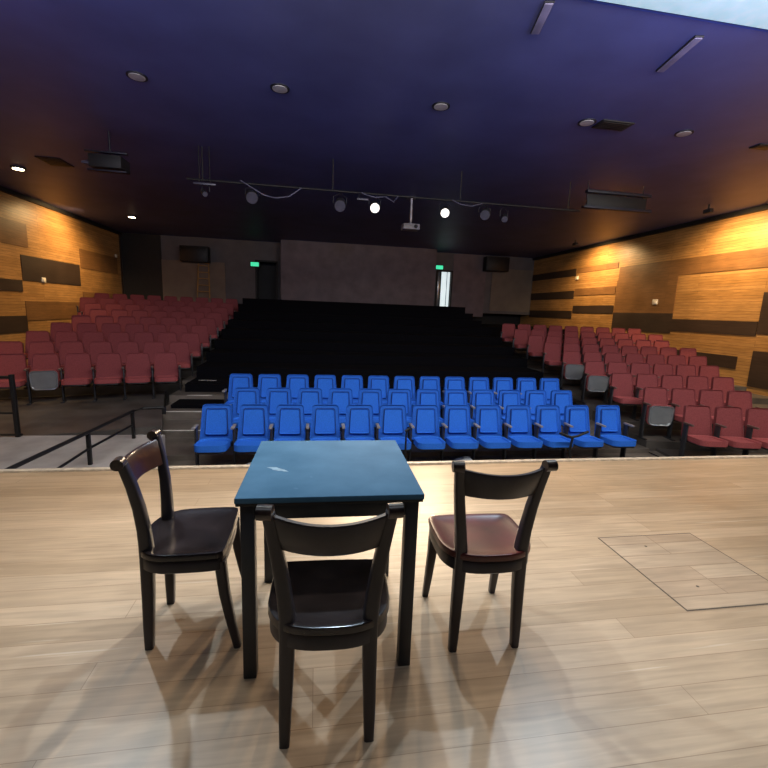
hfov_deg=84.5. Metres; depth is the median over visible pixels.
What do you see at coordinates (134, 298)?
seat
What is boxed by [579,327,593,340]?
seat
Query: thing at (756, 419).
seat
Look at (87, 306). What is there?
seat
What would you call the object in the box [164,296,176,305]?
seat
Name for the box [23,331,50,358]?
seat
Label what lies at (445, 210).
spotlight
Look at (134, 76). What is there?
diffuser
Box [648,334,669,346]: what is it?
seat
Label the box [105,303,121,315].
seat
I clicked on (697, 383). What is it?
seat
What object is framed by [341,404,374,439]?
seat
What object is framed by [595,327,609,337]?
seat
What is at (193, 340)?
seat
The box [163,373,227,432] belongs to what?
steps
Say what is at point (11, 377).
handrail
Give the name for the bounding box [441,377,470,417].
seat
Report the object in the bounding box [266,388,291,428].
seat
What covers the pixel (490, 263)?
wall speaker
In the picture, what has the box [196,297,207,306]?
seat
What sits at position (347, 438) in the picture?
seat cushion
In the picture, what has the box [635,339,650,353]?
seat
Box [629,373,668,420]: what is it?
seat
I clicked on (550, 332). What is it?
seat
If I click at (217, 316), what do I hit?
seat
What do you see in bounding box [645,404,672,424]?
seat cushion
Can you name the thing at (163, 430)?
strip
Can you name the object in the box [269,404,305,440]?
seat
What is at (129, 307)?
seat
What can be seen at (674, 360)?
seat
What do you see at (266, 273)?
wall
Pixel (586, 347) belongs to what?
seat
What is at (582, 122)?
diffuser
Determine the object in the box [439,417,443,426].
seat cushion
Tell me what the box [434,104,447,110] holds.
diffuser
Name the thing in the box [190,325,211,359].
seat
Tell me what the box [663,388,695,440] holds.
seat
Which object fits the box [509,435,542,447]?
seat cushion
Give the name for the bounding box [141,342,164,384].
seat
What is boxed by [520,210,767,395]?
wall
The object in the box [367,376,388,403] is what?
seat
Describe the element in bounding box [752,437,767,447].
seat cushion
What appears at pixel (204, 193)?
spotlight
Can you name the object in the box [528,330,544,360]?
seat
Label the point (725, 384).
seat
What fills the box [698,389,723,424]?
seat
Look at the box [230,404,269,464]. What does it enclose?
seat
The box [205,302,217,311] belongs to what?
seat
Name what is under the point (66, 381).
seat cushion
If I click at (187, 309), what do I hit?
seat
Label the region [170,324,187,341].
seat
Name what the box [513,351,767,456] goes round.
steps
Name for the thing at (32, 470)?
trim
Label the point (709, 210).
spotlight
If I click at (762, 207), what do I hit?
trim
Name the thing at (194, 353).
seat cushion
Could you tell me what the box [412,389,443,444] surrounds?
seat
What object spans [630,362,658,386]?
seat
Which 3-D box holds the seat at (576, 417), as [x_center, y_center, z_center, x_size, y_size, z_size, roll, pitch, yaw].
[3.307,0.877,7.073,0.560,0.965,0.614,1,10,-9]
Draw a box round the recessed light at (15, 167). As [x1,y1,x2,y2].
[10,165,25,170]
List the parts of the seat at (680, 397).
backrest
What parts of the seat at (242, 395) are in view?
panel, backrest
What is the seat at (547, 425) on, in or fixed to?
on the floor at (283, 338)
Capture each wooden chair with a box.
[110,429,241,650]
[255,502,403,748]
[422,460,557,652]
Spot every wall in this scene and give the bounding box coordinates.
[0,191,123,364]
[120,235,533,314]
[238,262,520,324]
[281,240,436,305]
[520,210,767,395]
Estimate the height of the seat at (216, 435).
0.965 m
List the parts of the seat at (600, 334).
backrest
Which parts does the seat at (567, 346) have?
backrest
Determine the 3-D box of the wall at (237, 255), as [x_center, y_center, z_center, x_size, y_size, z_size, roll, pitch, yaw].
[-2.103,-5.491,21.406,20.500,3.200,0.200,1,10,-9]
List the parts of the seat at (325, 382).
panel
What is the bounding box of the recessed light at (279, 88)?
[270,83,289,93]
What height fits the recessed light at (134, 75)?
0.022 m
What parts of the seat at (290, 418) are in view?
panel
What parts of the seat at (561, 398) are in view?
panel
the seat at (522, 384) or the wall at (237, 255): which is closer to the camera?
the seat at (522, 384)
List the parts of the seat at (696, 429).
backrest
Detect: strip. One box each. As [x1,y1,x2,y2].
[163,430,199,430]
[166,411,201,411]
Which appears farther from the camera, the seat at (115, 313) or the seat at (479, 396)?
the seat at (115, 313)
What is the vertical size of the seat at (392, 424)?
0.965 m
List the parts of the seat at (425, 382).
backrest, panel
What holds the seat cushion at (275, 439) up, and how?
on the seat at (290, 418)
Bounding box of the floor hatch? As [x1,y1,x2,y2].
[598,533,767,610]
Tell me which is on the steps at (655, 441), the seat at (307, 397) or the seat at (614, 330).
the seat at (614, 330)
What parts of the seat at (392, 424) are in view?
backrest, panel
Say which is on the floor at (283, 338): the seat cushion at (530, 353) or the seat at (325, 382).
the seat at (325, 382)
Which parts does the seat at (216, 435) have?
panel, backrest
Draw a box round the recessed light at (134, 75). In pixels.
[126,70,147,81]
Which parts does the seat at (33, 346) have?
backrest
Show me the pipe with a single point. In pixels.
(196, 179)
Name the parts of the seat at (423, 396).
panel, backrest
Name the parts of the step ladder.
rail, rail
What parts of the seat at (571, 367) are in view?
backrest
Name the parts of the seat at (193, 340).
backrest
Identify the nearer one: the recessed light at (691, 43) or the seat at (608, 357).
the recessed light at (691, 43)
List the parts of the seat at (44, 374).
backrest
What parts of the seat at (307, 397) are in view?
panel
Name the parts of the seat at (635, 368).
backrest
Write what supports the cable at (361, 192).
hanging from the pipe
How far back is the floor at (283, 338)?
12.24 m
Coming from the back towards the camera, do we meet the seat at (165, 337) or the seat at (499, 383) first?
the seat at (165, 337)
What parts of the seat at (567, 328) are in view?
backrest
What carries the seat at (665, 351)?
on the steps at (655, 441)
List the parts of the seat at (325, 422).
panel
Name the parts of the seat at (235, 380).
backrest, panel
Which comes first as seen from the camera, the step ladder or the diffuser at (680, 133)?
the diffuser at (680, 133)
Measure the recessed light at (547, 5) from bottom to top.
0.032 m
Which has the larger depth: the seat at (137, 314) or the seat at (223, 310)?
the seat at (223, 310)
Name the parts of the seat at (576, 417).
backrest, panel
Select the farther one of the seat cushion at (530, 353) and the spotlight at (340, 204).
the seat cushion at (530, 353)
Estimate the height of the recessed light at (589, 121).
0.022 m
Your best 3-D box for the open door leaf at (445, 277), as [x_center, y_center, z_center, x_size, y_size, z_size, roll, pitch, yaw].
[3.174,-5.116,22.649,0.660,2.040,0.075,1,10,-9]
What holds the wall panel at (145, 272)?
attached to the wall at (237, 255)
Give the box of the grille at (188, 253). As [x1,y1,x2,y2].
[181,246,206,260]
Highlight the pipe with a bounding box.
[187,146,579,211]
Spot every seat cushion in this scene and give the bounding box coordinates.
[0,379,25,386]
[29,369,59,389]
[61,378,90,384]
[94,377,121,383]
[125,376,150,382]
[154,375,177,381]
[177,362,190,367]
[190,352,200,355]
[194,438,230,452]
[225,400,233,408]
[233,417,238,427]
[234,438,267,451]
[269,417,275,427]
[274,438,303,440]
[305,417,310,427]
[310,437,339,440]
[339,417,345,426]
[346,437,374,439]
[373,417,378,426]
[380,437,410,449]
[407,417,411,426]
[413,436,445,448]
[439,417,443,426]
[446,436,478,448]
[478,436,510,448]
[502,338,512,340]
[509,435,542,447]
[515,345,526,347]
[529,352,542,355]
[539,435,573,447]
[545,360,561,364]
[563,363,582,379]
[568,435,603,446]
[586,374,607,391]
[600,435,636,446]
[613,396,641,403]
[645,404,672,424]
[674,414,682,421]
[687,435,728,446]
[719,436,761,448]
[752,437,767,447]
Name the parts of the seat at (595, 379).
backrest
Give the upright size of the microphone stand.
0.758 m
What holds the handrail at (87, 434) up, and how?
on the platform
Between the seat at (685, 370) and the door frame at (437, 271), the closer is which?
the seat at (685, 370)
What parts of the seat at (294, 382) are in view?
panel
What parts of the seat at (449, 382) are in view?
backrest, panel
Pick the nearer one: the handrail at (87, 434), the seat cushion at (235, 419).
the handrail at (87, 434)
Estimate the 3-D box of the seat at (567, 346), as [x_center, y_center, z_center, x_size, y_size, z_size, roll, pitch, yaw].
[5.182,-0.616,11.594,0.560,0.965,0.614,2,10,1]
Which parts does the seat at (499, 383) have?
panel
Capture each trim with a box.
[0,186,121,234]
[0,455,767,472]
[532,204,767,260]
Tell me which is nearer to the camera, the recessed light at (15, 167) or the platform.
the platform
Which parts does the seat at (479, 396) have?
backrest, panel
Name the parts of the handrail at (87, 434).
post, rail, post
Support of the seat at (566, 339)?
on the steps at (655, 441)
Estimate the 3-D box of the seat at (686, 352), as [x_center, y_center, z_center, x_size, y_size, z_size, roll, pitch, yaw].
[8.391,-0.481,11.534,0.590,0.965,0.614,2,10,1]
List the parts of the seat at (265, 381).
panel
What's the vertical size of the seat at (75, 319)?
0.965 m
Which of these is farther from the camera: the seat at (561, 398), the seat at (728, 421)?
the seat at (561, 398)
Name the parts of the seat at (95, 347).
backrest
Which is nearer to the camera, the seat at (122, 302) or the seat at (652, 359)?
the seat at (652, 359)
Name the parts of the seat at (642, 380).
backrest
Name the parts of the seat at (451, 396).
backrest, panel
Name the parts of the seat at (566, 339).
backrest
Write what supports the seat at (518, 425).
on the floor at (283, 338)
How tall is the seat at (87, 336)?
0.965 m
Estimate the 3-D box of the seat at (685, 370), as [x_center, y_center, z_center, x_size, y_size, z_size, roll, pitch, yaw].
[7.061,0.058,9.764,0.560,0.965,0.614,2,10,1]
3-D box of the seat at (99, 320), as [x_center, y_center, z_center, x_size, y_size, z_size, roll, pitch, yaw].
[-7.716,-1.387,11.639,0.560,0.965,0.614,-3,11,-26]
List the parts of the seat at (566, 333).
backrest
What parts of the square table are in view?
leg, leg, leg, leg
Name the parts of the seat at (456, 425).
backrest, panel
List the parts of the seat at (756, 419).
backrest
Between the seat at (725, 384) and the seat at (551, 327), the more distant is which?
the seat at (551, 327)
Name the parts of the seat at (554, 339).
backrest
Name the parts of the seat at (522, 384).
panel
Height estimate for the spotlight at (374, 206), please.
0.360 m
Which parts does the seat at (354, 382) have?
panel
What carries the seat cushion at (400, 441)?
on the seat at (392, 424)
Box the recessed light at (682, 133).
[674,130,693,136]
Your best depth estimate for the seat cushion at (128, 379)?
8.79 m
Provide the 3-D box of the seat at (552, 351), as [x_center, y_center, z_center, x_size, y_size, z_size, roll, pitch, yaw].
[4.649,-0.638,11.604,0.560,0.965,0.614,2,10,1]
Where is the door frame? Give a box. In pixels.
[255,260,277,298]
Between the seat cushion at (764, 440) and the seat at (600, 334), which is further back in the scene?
the seat at (600, 334)
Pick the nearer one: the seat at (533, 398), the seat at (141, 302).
the seat at (533, 398)
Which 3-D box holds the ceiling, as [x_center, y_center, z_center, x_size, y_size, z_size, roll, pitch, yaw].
[-0.753,-5.501,12.980,20.900,0.200,18.600,1,10,-9]
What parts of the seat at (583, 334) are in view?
backrest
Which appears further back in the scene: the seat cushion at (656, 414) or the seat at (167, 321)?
the seat at (167, 321)
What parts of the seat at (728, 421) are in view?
backrest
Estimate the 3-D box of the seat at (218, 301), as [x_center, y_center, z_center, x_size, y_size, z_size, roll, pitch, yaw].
[-6.362,-2.788,16.157,0.560,0.965,0.614,-3,11,-26]
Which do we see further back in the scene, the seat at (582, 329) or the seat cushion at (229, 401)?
the seat at (582, 329)
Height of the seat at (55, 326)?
0.965 m
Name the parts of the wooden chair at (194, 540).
post, rail, post, seat, leg, leg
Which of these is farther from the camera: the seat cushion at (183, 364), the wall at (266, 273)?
the wall at (266, 273)
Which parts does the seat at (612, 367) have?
backrest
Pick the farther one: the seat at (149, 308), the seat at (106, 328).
the seat at (149, 308)
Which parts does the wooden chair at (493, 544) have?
leg, post, seat, leg, rail, post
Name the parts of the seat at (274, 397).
panel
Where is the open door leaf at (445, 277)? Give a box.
[436,272,449,306]
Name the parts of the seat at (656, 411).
backrest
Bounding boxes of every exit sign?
[250,261,259,266]
[436,265,443,269]
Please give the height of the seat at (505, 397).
0.965 m
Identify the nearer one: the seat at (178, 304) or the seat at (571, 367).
the seat at (571, 367)
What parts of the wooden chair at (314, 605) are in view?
post, seat, rail, post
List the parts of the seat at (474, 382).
backrest, panel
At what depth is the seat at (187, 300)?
15.83 m
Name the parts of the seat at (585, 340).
backrest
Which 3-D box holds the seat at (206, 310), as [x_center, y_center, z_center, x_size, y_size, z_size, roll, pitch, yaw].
[-6.082,-2.132,14.366,0.560,0.965,0.614,-3,11,-26]
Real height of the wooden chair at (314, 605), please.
0.875 m
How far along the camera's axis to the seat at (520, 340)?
13.56 m
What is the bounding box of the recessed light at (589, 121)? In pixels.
[578,118,595,126]
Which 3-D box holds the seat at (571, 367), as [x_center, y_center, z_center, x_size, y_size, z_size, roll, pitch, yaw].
[4.793,-0.352,10.807,0.560,0.965,0.404,2,10,1]
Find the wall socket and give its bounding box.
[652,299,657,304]
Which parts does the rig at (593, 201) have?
panel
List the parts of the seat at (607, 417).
backrest, panel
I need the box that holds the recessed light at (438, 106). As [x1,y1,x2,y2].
[432,102,449,110]
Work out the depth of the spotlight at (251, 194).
8.66 m
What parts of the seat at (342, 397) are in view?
panel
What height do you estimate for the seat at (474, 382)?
0.965 m
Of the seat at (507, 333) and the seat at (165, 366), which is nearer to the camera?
the seat at (165, 366)
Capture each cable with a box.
[240,180,301,198]
[361,192,398,201]
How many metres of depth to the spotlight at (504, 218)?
9.54 m
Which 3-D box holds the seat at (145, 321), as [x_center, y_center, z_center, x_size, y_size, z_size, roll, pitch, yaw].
[-6.759,-1.431,12.107,0.560,0.965,0.614,-3,11,-26]
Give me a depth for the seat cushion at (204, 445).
6.00 m
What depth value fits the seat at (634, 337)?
13.50 m
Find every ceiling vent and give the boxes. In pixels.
[35,156,73,166]
[592,119,634,130]
[749,143,767,150]
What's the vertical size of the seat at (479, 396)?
0.965 m
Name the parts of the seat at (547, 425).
backrest, panel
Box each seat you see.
[0,341,23,353]
[0,353,26,388]
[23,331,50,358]
[23,353,60,404]
[24,341,54,388]
[50,322,72,342]
[54,331,77,354]
[58,353,92,402]
[59,341,84,386]
[71,315,91,331]
[76,297,95,314]
[76,323,97,341]
[80,303,101,314]
[82,331,104,352]
[85,341,112,386]
[89,309,107,322]
[90,353,122,401]
[94,293,109,302]
[95,315,113,331]
[99,298,114,308]
[101,323,121,340]
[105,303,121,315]
[108,332,129,352]
[111,309,127,322]
[113,294,126,303]
[117,341,139,369]
[118,299,133,309]
[118,316,135,331]
[121,353,151,399]
[125,304,140,315]
[125,324,144,340]
[130,294,144,303]
[132,310,147,323]
[134,332,153,352]
[137,299,151,309]
[139,317,156,331]
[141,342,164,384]
[144,305,158,316]
[147,295,160,304]
[148,324,166,341]
[151,352,180,398]
[152,311,167,323]
[155,300,168,310]
[158,332,176,351]
[160,317,176,331]
[162,305,176,316]
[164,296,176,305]
[167,342,192,383]
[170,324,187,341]
[171,311,186,324]
[172,301,185,310]
[180,297,192,305]
[180,306,194,317]
[180,332,202,370]
[181,318,196,332]
[189,301,201,311]
[190,312,204,324]
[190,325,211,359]
[191,404,232,464]
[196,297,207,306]
[198,307,211,317]
[200,318,218,338]
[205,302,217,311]
[208,312,224,331]
[211,298,222,306]
[214,307,230,325]
[220,303,235,318]
[222,374,252,409]
[226,299,237,311]
[229,387,260,447]
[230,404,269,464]
[258,374,280,403]
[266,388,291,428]
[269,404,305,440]
[286,374,308,403]
[297,388,322,428]
[306,404,340,440]
[314,375,335,403]
[328,388,352,428]
[341,375,362,403]
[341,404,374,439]
[358,388,382,428]
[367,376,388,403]
[375,404,410,450]
[387,389,411,427]
[393,376,415,407]
[408,405,445,461]
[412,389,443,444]
[419,376,443,410]
[440,389,473,444]
[440,405,478,460]
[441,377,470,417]
[467,377,496,404]
[470,389,502,433]
[471,405,510,459]
[492,377,512,404]
[498,390,520,423]
[500,323,514,341]
[501,405,542,459]
[512,329,527,348]
[515,324,530,352]
[516,378,536,404]
[524,390,546,425]
[526,335,543,367]
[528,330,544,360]
[531,405,573,458]
[533,325,546,342]
[539,378,558,404]
[541,342,561,377]
[544,336,561,368]
[547,330,562,349]
[549,325,562,343]
[550,390,572,426]
[559,337,581,368]
[559,343,582,378]
[559,351,583,389]
[560,405,603,458]
[561,331,580,358]
[562,326,579,346]
[578,352,606,389]
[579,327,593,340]
[579,361,608,402]
[580,332,594,346]
[580,337,596,353]
[581,344,598,361]
[592,405,636,457]
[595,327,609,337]
[597,332,611,344]
[599,338,614,351]
[601,345,618,361]
[601,361,634,403]
[604,352,622,372]
[608,372,641,405]
[611,328,624,337]
[614,333,628,344]
[617,339,632,352]
[621,345,637,361]
[625,353,643,372]
[627,328,646,338]
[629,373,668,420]
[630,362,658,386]
[631,334,645,345]
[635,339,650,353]
[636,387,674,439]
[640,346,657,362]
[646,354,664,373]
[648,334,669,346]
[652,363,672,386]
[653,340,669,353]
[659,347,676,363]
[660,375,683,404]
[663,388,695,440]
[667,355,685,374]
[675,364,695,387]
[678,405,728,455]
[679,348,696,364]
[685,376,708,404]
[688,356,706,375]
[698,365,719,388]
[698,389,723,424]
[710,406,761,455]
[711,377,733,405]
[726,390,760,426]
[742,408,767,454]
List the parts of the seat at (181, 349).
backrest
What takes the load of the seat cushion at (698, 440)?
on the seat at (696, 429)
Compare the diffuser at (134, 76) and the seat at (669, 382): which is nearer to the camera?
the diffuser at (134, 76)
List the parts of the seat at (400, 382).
panel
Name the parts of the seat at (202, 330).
backrest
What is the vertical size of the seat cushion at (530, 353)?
0.109 m
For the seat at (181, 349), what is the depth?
10.27 m
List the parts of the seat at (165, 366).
backrest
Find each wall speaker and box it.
[179,245,210,263]
[483,256,509,271]
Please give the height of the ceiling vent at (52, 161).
0.028 m
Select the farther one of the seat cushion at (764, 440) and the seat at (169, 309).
the seat at (169, 309)
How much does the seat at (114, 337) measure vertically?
0.965 m
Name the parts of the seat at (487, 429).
backrest, panel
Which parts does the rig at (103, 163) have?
drop rod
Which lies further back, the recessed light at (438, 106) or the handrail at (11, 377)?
the recessed light at (438, 106)
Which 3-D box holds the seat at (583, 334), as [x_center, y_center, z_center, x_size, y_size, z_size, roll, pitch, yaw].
[6.497,-1.156,13.364,0.560,0.965,0.614,2,10,1]
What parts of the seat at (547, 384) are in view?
panel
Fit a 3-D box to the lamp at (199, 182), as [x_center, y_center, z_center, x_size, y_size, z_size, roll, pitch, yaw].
[-3.580,-4.348,8.421,0.420,0.730,0.060,1,10,-9]
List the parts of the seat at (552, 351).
backrest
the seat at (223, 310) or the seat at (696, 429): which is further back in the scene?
the seat at (223, 310)
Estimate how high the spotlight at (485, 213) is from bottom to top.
0.332 m
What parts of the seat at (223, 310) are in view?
backrest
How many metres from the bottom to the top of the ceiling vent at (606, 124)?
0.028 m
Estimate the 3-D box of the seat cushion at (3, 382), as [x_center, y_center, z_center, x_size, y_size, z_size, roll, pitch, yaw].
[-7.105,-0.012,7.990,0.456,0.109,0.430,-3,11,-26]
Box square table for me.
[234,440,424,678]
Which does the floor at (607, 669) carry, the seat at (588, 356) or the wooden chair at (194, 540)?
the wooden chair at (194, 540)
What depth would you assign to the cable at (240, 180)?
8.71 m
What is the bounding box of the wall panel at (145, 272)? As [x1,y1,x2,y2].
[121,233,532,316]
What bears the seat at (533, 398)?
on the floor at (283, 338)
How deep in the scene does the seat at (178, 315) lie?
13.38 m
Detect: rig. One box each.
[81,131,129,174]
[581,181,651,213]
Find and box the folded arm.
[559,431,588,458]
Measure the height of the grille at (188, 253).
0.620 m
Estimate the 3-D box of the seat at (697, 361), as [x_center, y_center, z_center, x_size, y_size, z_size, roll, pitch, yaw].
[8.000,-0.200,10.644,0.590,0.965,0.614,2,10,1]
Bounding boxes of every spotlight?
[200,182,209,196]
[245,186,259,203]
[333,193,346,211]
[368,196,380,212]
[439,202,449,217]
[478,205,490,219]
[500,206,507,221]
[703,204,713,213]
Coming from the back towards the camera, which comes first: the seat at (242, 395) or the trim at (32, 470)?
the seat at (242, 395)
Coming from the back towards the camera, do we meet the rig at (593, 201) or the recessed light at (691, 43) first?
the rig at (593, 201)
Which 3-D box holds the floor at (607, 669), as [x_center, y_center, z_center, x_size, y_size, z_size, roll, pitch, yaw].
[1.101,1.895,0.901,20.500,1.100,6.753,1,10,-9]
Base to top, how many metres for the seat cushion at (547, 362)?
0.109 m
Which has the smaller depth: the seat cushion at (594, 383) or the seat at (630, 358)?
the seat cushion at (594, 383)
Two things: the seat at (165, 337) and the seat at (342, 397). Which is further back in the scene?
the seat at (165, 337)
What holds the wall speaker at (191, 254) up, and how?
attached to the wall at (237, 255)
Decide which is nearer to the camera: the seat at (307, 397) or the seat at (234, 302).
the seat at (307, 397)
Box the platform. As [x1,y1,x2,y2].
[0,435,165,468]
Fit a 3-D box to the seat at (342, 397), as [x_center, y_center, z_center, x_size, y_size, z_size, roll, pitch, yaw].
[-0.765,0.590,7.354,0.560,0.965,0.614,1,10,-9]
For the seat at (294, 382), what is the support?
on the floor at (283, 338)
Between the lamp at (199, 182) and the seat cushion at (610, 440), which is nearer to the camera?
the seat cushion at (610, 440)
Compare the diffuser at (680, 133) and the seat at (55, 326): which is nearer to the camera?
the diffuser at (680, 133)
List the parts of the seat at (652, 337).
backrest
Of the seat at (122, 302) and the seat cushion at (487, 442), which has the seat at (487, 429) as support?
the seat cushion at (487, 442)
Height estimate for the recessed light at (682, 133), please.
0.022 m
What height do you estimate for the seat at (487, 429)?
0.965 m
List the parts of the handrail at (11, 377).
rail, post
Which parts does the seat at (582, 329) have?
backrest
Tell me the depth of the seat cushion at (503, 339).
14.02 m
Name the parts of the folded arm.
stem, tablet arm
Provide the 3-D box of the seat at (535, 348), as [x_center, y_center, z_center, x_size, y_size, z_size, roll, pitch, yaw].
[4.508,-0.942,12.504,0.560,0.965,0.614,2,10,1]
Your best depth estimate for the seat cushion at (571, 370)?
10.67 m
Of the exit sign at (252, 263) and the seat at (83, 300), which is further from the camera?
the exit sign at (252, 263)
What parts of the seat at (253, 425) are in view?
backrest, panel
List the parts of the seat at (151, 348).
backrest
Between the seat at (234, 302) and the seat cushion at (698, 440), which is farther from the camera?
the seat at (234, 302)
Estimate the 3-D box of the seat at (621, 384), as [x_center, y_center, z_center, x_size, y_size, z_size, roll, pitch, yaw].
[5.072,0.273,8.903,0.560,0.965,0.614,2,10,1]
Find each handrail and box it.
[0,374,22,436]
[5,406,165,468]
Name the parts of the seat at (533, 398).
panel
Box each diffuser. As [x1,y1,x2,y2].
[128,73,145,80]
[272,85,286,92]
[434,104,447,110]
[580,120,593,125]
[676,131,691,136]
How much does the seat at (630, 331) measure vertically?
0.965 m
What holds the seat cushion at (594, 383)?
on the seat at (595, 379)
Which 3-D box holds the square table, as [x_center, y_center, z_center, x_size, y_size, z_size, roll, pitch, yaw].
[-0.249,0.722,1.932,0.690,0.754,0.671,1,10,-8]
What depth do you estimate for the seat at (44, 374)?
8.32 m
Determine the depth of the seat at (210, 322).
12.97 m
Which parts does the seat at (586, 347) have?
backrest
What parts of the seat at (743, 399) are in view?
backrest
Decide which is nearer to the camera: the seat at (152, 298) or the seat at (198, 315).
the seat at (198, 315)
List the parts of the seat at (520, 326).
backrest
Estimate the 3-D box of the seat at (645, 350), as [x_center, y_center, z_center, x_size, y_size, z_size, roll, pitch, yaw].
[7.311,-0.527,11.554,0.560,0.965,0.614,2,10,1]
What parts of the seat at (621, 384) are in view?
backrest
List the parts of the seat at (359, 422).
panel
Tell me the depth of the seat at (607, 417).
7.29 m
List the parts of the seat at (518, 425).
backrest, panel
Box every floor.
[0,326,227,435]
[0,458,767,767]
[163,298,665,465]
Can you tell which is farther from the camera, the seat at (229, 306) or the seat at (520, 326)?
the seat at (229, 306)
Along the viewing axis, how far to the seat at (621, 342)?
12.62 m
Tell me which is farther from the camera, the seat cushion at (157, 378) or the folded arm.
the seat cushion at (157, 378)
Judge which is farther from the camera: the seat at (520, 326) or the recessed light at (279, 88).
the seat at (520, 326)
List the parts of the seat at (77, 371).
backrest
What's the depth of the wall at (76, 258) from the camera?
14.20 m
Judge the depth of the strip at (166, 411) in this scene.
8.18 m
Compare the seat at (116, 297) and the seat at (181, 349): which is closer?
the seat at (181, 349)
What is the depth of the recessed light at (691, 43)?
4.86 m
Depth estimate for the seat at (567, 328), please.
14.42 m
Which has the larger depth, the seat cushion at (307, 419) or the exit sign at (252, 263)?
the exit sign at (252, 263)
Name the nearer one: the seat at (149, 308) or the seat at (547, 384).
the seat at (547, 384)
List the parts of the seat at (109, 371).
backrest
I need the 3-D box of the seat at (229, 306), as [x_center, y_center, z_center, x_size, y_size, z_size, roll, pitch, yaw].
[-5.730,-2.482,15.502,0.590,0.965,0.614,-3,11,-26]
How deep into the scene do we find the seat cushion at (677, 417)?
8.02 m
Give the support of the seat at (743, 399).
on the steps at (655, 441)
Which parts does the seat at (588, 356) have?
backrest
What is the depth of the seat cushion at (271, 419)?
7.11 m
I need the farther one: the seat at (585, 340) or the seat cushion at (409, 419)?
the seat at (585, 340)
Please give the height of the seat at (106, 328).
0.965 m
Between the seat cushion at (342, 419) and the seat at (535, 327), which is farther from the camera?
the seat at (535, 327)
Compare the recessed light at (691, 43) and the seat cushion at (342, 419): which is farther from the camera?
the seat cushion at (342, 419)
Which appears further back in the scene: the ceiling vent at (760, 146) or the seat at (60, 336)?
the seat at (60, 336)
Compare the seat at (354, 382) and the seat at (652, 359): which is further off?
the seat at (652, 359)
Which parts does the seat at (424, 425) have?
backrest, panel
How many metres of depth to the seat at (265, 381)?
8.17 m
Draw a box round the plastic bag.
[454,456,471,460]
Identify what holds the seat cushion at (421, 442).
on the seat at (424, 425)
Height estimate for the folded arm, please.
0.698 m
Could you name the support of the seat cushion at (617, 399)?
on the seat at (621, 384)
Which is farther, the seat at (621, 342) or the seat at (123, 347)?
the seat at (621, 342)
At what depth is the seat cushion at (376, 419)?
7.41 m
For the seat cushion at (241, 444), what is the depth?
6.10 m
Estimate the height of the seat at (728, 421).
0.965 m
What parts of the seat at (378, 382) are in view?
panel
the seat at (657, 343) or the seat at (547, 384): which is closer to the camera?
the seat at (547, 384)
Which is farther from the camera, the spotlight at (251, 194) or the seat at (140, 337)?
the seat at (140, 337)
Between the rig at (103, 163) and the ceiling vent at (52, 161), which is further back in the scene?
the ceiling vent at (52, 161)
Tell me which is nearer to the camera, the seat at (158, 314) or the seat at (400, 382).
the seat at (400, 382)
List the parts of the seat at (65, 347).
backrest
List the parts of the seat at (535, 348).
backrest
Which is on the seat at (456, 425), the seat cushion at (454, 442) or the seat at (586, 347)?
the seat cushion at (454, 442)
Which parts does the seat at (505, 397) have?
panel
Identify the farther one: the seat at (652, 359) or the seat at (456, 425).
the seat at (652, 359)
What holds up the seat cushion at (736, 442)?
on the seat at (728, 421)
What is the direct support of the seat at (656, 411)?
on the steps at (655, 441)
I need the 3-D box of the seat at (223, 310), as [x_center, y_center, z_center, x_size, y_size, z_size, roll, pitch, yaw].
[-5.590,-2.154,14.606,0.590,0.965,0.614,-3,11,-26]
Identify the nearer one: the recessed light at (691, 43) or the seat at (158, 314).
the recessed light at (691, 43)
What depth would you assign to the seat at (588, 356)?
10.85 m
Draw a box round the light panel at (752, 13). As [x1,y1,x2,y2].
[597,0,767,28]
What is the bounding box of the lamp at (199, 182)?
[193,145,215,185]
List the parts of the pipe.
drop rod, drop rod, drop rod, drop rod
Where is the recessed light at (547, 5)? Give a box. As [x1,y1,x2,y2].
[530,0,554,33]
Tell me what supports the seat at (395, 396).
on the floor at (283, 338)
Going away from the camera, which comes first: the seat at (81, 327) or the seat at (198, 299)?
the seat at (81, 327)
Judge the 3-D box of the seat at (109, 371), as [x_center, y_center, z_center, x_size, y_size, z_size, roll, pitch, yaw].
[-5.721,-0.140,8.757,0.560,0.965,0.614,-3,11,-26]
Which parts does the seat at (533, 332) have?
backrest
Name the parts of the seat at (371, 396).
panel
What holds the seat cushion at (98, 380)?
on the seat at (109, 371)
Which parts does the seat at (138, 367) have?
backrest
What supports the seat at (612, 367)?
on the steps at (655, 441)
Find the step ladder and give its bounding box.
[197,263,209,297]
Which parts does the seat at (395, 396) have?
panel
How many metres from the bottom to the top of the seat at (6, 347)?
0.965 m
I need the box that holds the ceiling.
[0,0,767,257]
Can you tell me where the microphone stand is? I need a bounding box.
[404,428,409,458]
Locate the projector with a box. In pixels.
[401,198,419,231]
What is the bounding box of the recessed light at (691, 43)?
[656,35,703,71]
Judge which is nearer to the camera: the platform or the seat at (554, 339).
the platform
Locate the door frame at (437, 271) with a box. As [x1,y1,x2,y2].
[434,270,452,306]
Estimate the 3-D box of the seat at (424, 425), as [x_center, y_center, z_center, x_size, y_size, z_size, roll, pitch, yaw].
[0.675,0.848,6.652,0.560,0.965,0.614,1,10,-9]
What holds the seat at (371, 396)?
on the floor at (283, 338)

